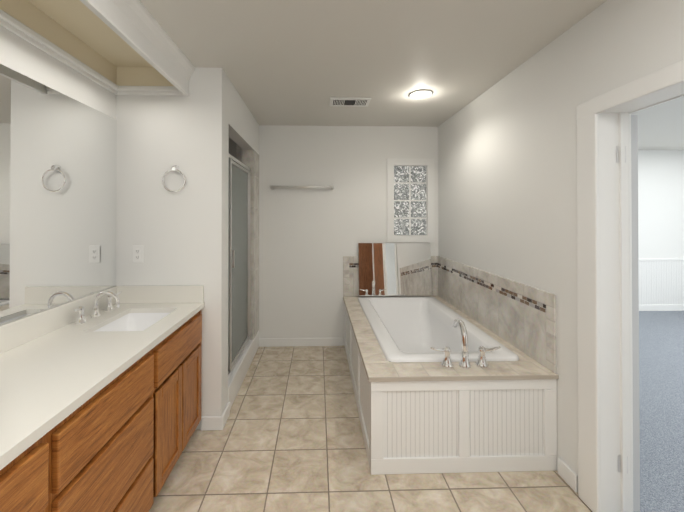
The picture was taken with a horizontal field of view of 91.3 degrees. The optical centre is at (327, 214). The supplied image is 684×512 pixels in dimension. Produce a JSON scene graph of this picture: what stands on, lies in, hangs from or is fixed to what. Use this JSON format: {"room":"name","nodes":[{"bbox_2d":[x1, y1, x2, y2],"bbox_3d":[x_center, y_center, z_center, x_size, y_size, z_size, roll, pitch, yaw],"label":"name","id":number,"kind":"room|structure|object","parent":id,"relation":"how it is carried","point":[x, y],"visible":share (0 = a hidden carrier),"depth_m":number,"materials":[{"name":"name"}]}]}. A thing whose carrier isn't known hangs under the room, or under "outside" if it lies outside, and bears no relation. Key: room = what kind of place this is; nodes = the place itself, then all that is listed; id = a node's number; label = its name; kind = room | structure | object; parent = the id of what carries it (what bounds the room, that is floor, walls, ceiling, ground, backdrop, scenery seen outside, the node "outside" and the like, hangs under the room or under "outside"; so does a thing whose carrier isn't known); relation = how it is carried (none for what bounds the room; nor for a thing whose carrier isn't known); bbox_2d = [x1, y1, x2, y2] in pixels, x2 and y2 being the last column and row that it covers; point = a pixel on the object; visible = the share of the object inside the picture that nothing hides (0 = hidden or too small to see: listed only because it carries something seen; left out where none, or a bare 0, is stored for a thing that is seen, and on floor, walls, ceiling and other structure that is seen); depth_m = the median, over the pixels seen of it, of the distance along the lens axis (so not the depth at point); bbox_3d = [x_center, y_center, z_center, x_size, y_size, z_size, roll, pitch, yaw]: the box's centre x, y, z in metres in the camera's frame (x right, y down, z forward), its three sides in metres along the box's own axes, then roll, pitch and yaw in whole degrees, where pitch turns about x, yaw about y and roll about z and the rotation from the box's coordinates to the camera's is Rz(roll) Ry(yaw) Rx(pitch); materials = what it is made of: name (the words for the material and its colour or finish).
{"room":"bathroom","nodes":[
{"label":"bathroom","id":0,"kind":"room"},
{"bbox_2d":[0,25,115,323],"bbox_3d":[-1.446,0.222,1.475,0.100,2.440,4.580,0,0,-2],"label":"wall","id":1,"kind":"structure","parent":0,"point":[24,57],"depth_m":1.70,"materials":[{"name":"white paint"}]},
{"bbox_2d":[0,286,115,352],"bbox_3d":[-1.362,0.525,0.760,0.020,0.115,2.944,0,0,-2],"label":"backsplash","id":2,"kind":"structure","parent":1,"relation":"attached to","point":[13,333],"depth_m":1.58,"materials":[{"name":"white stone"}]},
{"bbox_2d":[0,64,116,324],"bbox_3d":[-1.372,-0.088,0.787,0.006,1.108,2.896,0,0,-2],"label":"vanity mirror","id":3,"kind":"object","parent":1,"relation":"attached to","point":[58,173],"visible":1,"depth_m":1.69,"materials":[{"name":"silver glass"}]},
{"bbox_2d":[0,0,184,95],"bbox_3d":[-1.148,-0.905,0.776,0.457,0.194,2.948,0,0,-2],"label":"soffit","id":4,"kind":"object","parent":1,"relation":"attached to","point":[79,36],"visible":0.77,"depth_m":1.83,"materials":[{"name":"beige paint"}]},
{"bbox_2d":[116,67,258,429],"bbox_3d":[-1.086,0.231,2.961,0.704,2.440,1.430,0,0,-2],"label":"wall","id":5,"kind":"structure","parent":0,"point":[181,236],"depth_m":2.25,"materials":[{"name":"white paint"}]},
{"bbox_2d":[132,245,142,262],"bbox_3d":[-1.268,0.267,2.236,0.072,0.116,0.008,0,0,-2],"label":"electrical outlet plate","id":6,"kind":"object","parent":5,"relation":"attached to","point":[137,253],"visible":1,"depth_m":2.23,"materials":[{"name":"white plastic"}]},
{"bbox_2d":[116,285,203,304],"bbox_3d":[-1.111,0.534,2.230,0.565,0.115,0.020,0,0,-2],"label":"backsplash","id":7,"kind":"structure","parent":5,"relation":"attached to","point":[133,295],"depth_m":2.22,"materials":[{"name":"white stone"}]},
{"bbox_2d":[162,165,185,191],"bbox_3d":[-1.019,-0.238,2.230,0.153,0.184,0.040,0,0,-2],"label":"towel ring","id":8,"kind":"object","parent":5,"relation":"attached to","point":[175,168],"visible":0.98,"depth_m":2.22,"materials":[{"name":"silver metal"}]},
{"bbox_2d":[228,330,258,408],"bbox_3d":[-0.792,1.357,3.046,0.120,0.190,1.259,0,0,-2],"label":"sill","id":9,"kind":"structure","parent":5,"relation":"attached to","point":[238,374],"depth_m":2.86,"materials":[{"name":"white paint"}]},
{"bbox_2d":[228,154,249,378],"bbox_3d":[-0.778,0.398,2.898,0.050,1.723,0.946,0,0,-2],"label":"shower door","id":10,"kind":"structure","parent":9,"relation":"on","point":[239,258],"depth_m":2.94,"materials":[{"name":"glass"}]},
{"bbox_2d":[229,124,258,339],"bbox_3d":[-1.086,0.233,3.016,0.705,2.438,1.318,0,0,-2],"label":"shower wall tile","id":11,"kind":"structure","parent":5,"relation":"attached to","point":[242,150],"depth_m":3.38,"materials":[{"name":"grey tile"}]},
{"bbox_2d":[201,338,577,491],"bbox_3d":[0.240,1.397,1.515,2.133,0.090,4.380,0,0,-2],"label":"baseboard","id":12,"kind":"structure","parent":5,"relation":"attached to","point":[567,474],"depth_m":2.34,"materials":[{"name":"white paint"}]},
{"bbox_2d":[259,125,437,345],"bbox_3d":[-0.038,0.236,3.756,2.843,2.440,0.100,0,0,-2],"label":"wall","id":13,"kind":"structure","parent":0,"point":[309,238],"depth_m":3.70,"materials":[{"name":"white paint"}]},
{"bbox_2d":[270,185,333,189],"bbox_3d":[-0.278,-0.296,3.670,0.705,0.047,0.064,0,0,-2],"label":"bar","id":14,"kind":"object","parent":13,"relation":"attached to","point":[272,187],"visible":1,"depth_m":3.64,"materials":[{"name":"silver metal"}]},
{"bbox_2d":[343,256,434,295],"bbox_3d":[0.699,0.688,3.717,1.050,0.444,0.011,0,0,-2],"label":"tile backsplash","id":15,"kind":"structure","parent":13,"relation":"attached to","point":[350,263],"depth_m":3.70,"materials":[{"name":"tile"}]},
{"bbox_2d":[387,158,434,241],"bbox_3d":[0.930,-0.153,3.752,0.530,0.934,0.066,0,0,-2],"label":"window","id":16,"kind":"structure","parent":13,"relation":"in","point":[410,200],"depth_m":3.74,"materials":[{"name":"clear glass"}]},
{"bbox_2d":[149,346,591,511],"bbox_3d":[-0.088,1.472,1.505,2.818,0.060,4.580,0,0,-2],"label":"floor","id":17,"kind":"structure","parent":0,"point":[289,437],"depth_m":1.88,"materials":[{"name":"tile"}]},
{"bbox_2d":[0,305,204,511],"bbox_3d":[-1.079,1.026,0.765,0.587,0.823,2.944,0,0,-2],"label":"bathroom vanity","id":18,"kind":"object","parent":17,"relation":"on","point":[100,401],"depth_m":1.30,"materials":[{"name":"brown wood"}]},
{"bbox_2d":[0,301,203,464],"bbox_3d":[-1.078,0.598,0.768,0.589,0.032,2.944,0,0,-2],"label":"countertop","id":19,"kind":"structure","parent":18,"relation":"on","point":[41,379],"depth_m":1.28,"materials":[{"name":"white stone"}]},
{"bbox_2d":[68,289,123,324],"bbox_3d":[-1.281,0.516,1.931,0.166,0.147,0.413,0,0,-2],"label":"faucet","id":20,"kind":"object","parent":19,"relation":"on","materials":[{"name":"silver metal"}]},
{"bbox_2d":[96,309,171,328],"bbox_3d":[-1.084,0.690,1.887,0.340,0.162,0.460,0,0,-2],"label":"sink","id":21,"kind":"object","parent":19,"relation":"in","point":[135,318],"depth_m":2.09,"materials":[{"name":"white ceramic"}]},
{"bbox_2d":[343,296,558,474],"bbox_3d":[0.735,1.051,2.786,1.068,0.798,1.868,0,0,-2],"label":"bathtub","id":22,"kind":"object","parent":17,"relation":"on","point":[440,385],"visible":0.98,"depth_m":1.88,"materials":[{"name":"tile"}]},
{"bbox_2d":[358,243,431,295],"bbox_3d":[0.746,0.604,3.675,0.800,0.569,0.073,0,0,-2],"label":"leaning mirror","id":23,"kind":"object","parent":22,"relation":"on","point":[394,269],"visible":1,"depth_m":3.67,"materials":[{"name":"silver glass"}]},
{"bbox_2d":[140,0,683,149],"bbox_3d":[2.544,-1.034,2.206,8.118,0.080,5.800,0,0,-2],"label":"ceiling","id":24,"kind":"structure","parent":0,"point":[292,62],"depth_m":2.04,"materials":[{"name":"white paint"}]},
{"bbox_2d":[80,0,194,95],"bbox_3d":[-0.886,-0.905,0.783,0.065,0.194,2.946,0,0,-2],"label":"fascia","id":25,"kind":"object","parent":24,"relation":"attached to","point":[136,27],"visible":1,"depth_m":1.68,"materials":[{"name":"white paint"}]},
{"bbox_2d":[329,97,370,106],"bbox_3d":[0.197,-0.982,2.930,0.350,0.014,0.210,0,0,-2],"label":"ceiling vent","id":26,"kind":"object","parent":24,"relation":"in","point":[349,101],"visible":1,"depth_m":2.90,"materials":[{"name":"white metal"}]},
{"bbox_2d":[408,90,432,98],"bbox_3d":[0.767,-0.985,2.746,0.196,0.009,0.196,0,0,-2],"label":"recessed light","id":27,"kind":"object","parent":24,"relation":"in","point":[419,94],"visible":0.96,"depth_m":2.74,"materials":[{"name":"white glass"}]},
{"bbox_2d":[438,0,683,474],"bbox_3d":[1.376,0.222,1.555,0.140,2.440,4.380,0,0,-2],"label":"wall","id":28,"kind":"structure","parent":0,"point":[507,176],"depth_m":1.98,"materials":[{"name":"white paint"}]},
{"bbox_2d":[435,256,555,372],"bbox_3d":[1.262,0.682,2.814,0.015,0.444,1.850,0,0,-2],"label":"tile backsplash","id":29,"kind":"structure","parent":28,"relation":"attached to","point":[520,316],"depth_m":2.38,"materials":[{"name":"tile"}]},
{"bbox_2d":[576,60,683,511],"bbox_3d":[1.385,0.438,1.223,0.182,2.005,0.990,0,0,-2],"label":"door frame","id":30,"kind":"structure","parent":28,"relation":"attached to","point":[604,304],"depth_m":1.60,"materials":[{"name":"white paint"}]},
{"bbox_2d":[616,146,627,473],"bbox_3d":[1.412,0.453,1.598,0.040,1.560,0.012,0,0,-2],"label":"hinge","id":31,"kind":"object","parent":30,"relation":"attached to","point":[617,161],"visible":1,"depth_m":1.60,"materials":[{"name":"silver metal"}]},
{"bbox_2d":[631,115,639,511],"bbox_3d":[1.475,0.477,1.998,0.036,1.913,0.776,0,0,-2],"label":"door","id":32,"kind":"structure","parent":28,"relation":"in","point":[635,316],"depth_m":1.61,"materials":[{"name":"grey wood"}]},
{"bbox_2d":[638,150,683,257],"bbox_3d":[3.935,0.245,5.088,5.175,2.440,0.100,0,0,-2],"label":"wall","id":33,"kind":"structure","parent":0,"point":[660,203],"depth_m":5.07,"materials":[{"name":"white paint"}]},
{"bbox_2d":[639,258,683,310],"bbox_3d":[3.937,1.065,5.020,4.975,0.800,0.024,0,0,-2],"label":"wainscoting","id":34,"kind":"structure","parent":33,"relation":"attached to","point":[661,284],"depth_m":5.05,"materials":[{"name":"white paint"}]},
{"bbox_2d":[639,311,683,511],"bbox_3d":[3.953,1.473,2.230,5.300,0.068,5.800,0,0,-2],"label":"floor carpet","id":35,"kind":"object","parent":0,"point":[661,376],"depth_m":2.45,"materials":[{"name":"grey carpet"}]}
]}

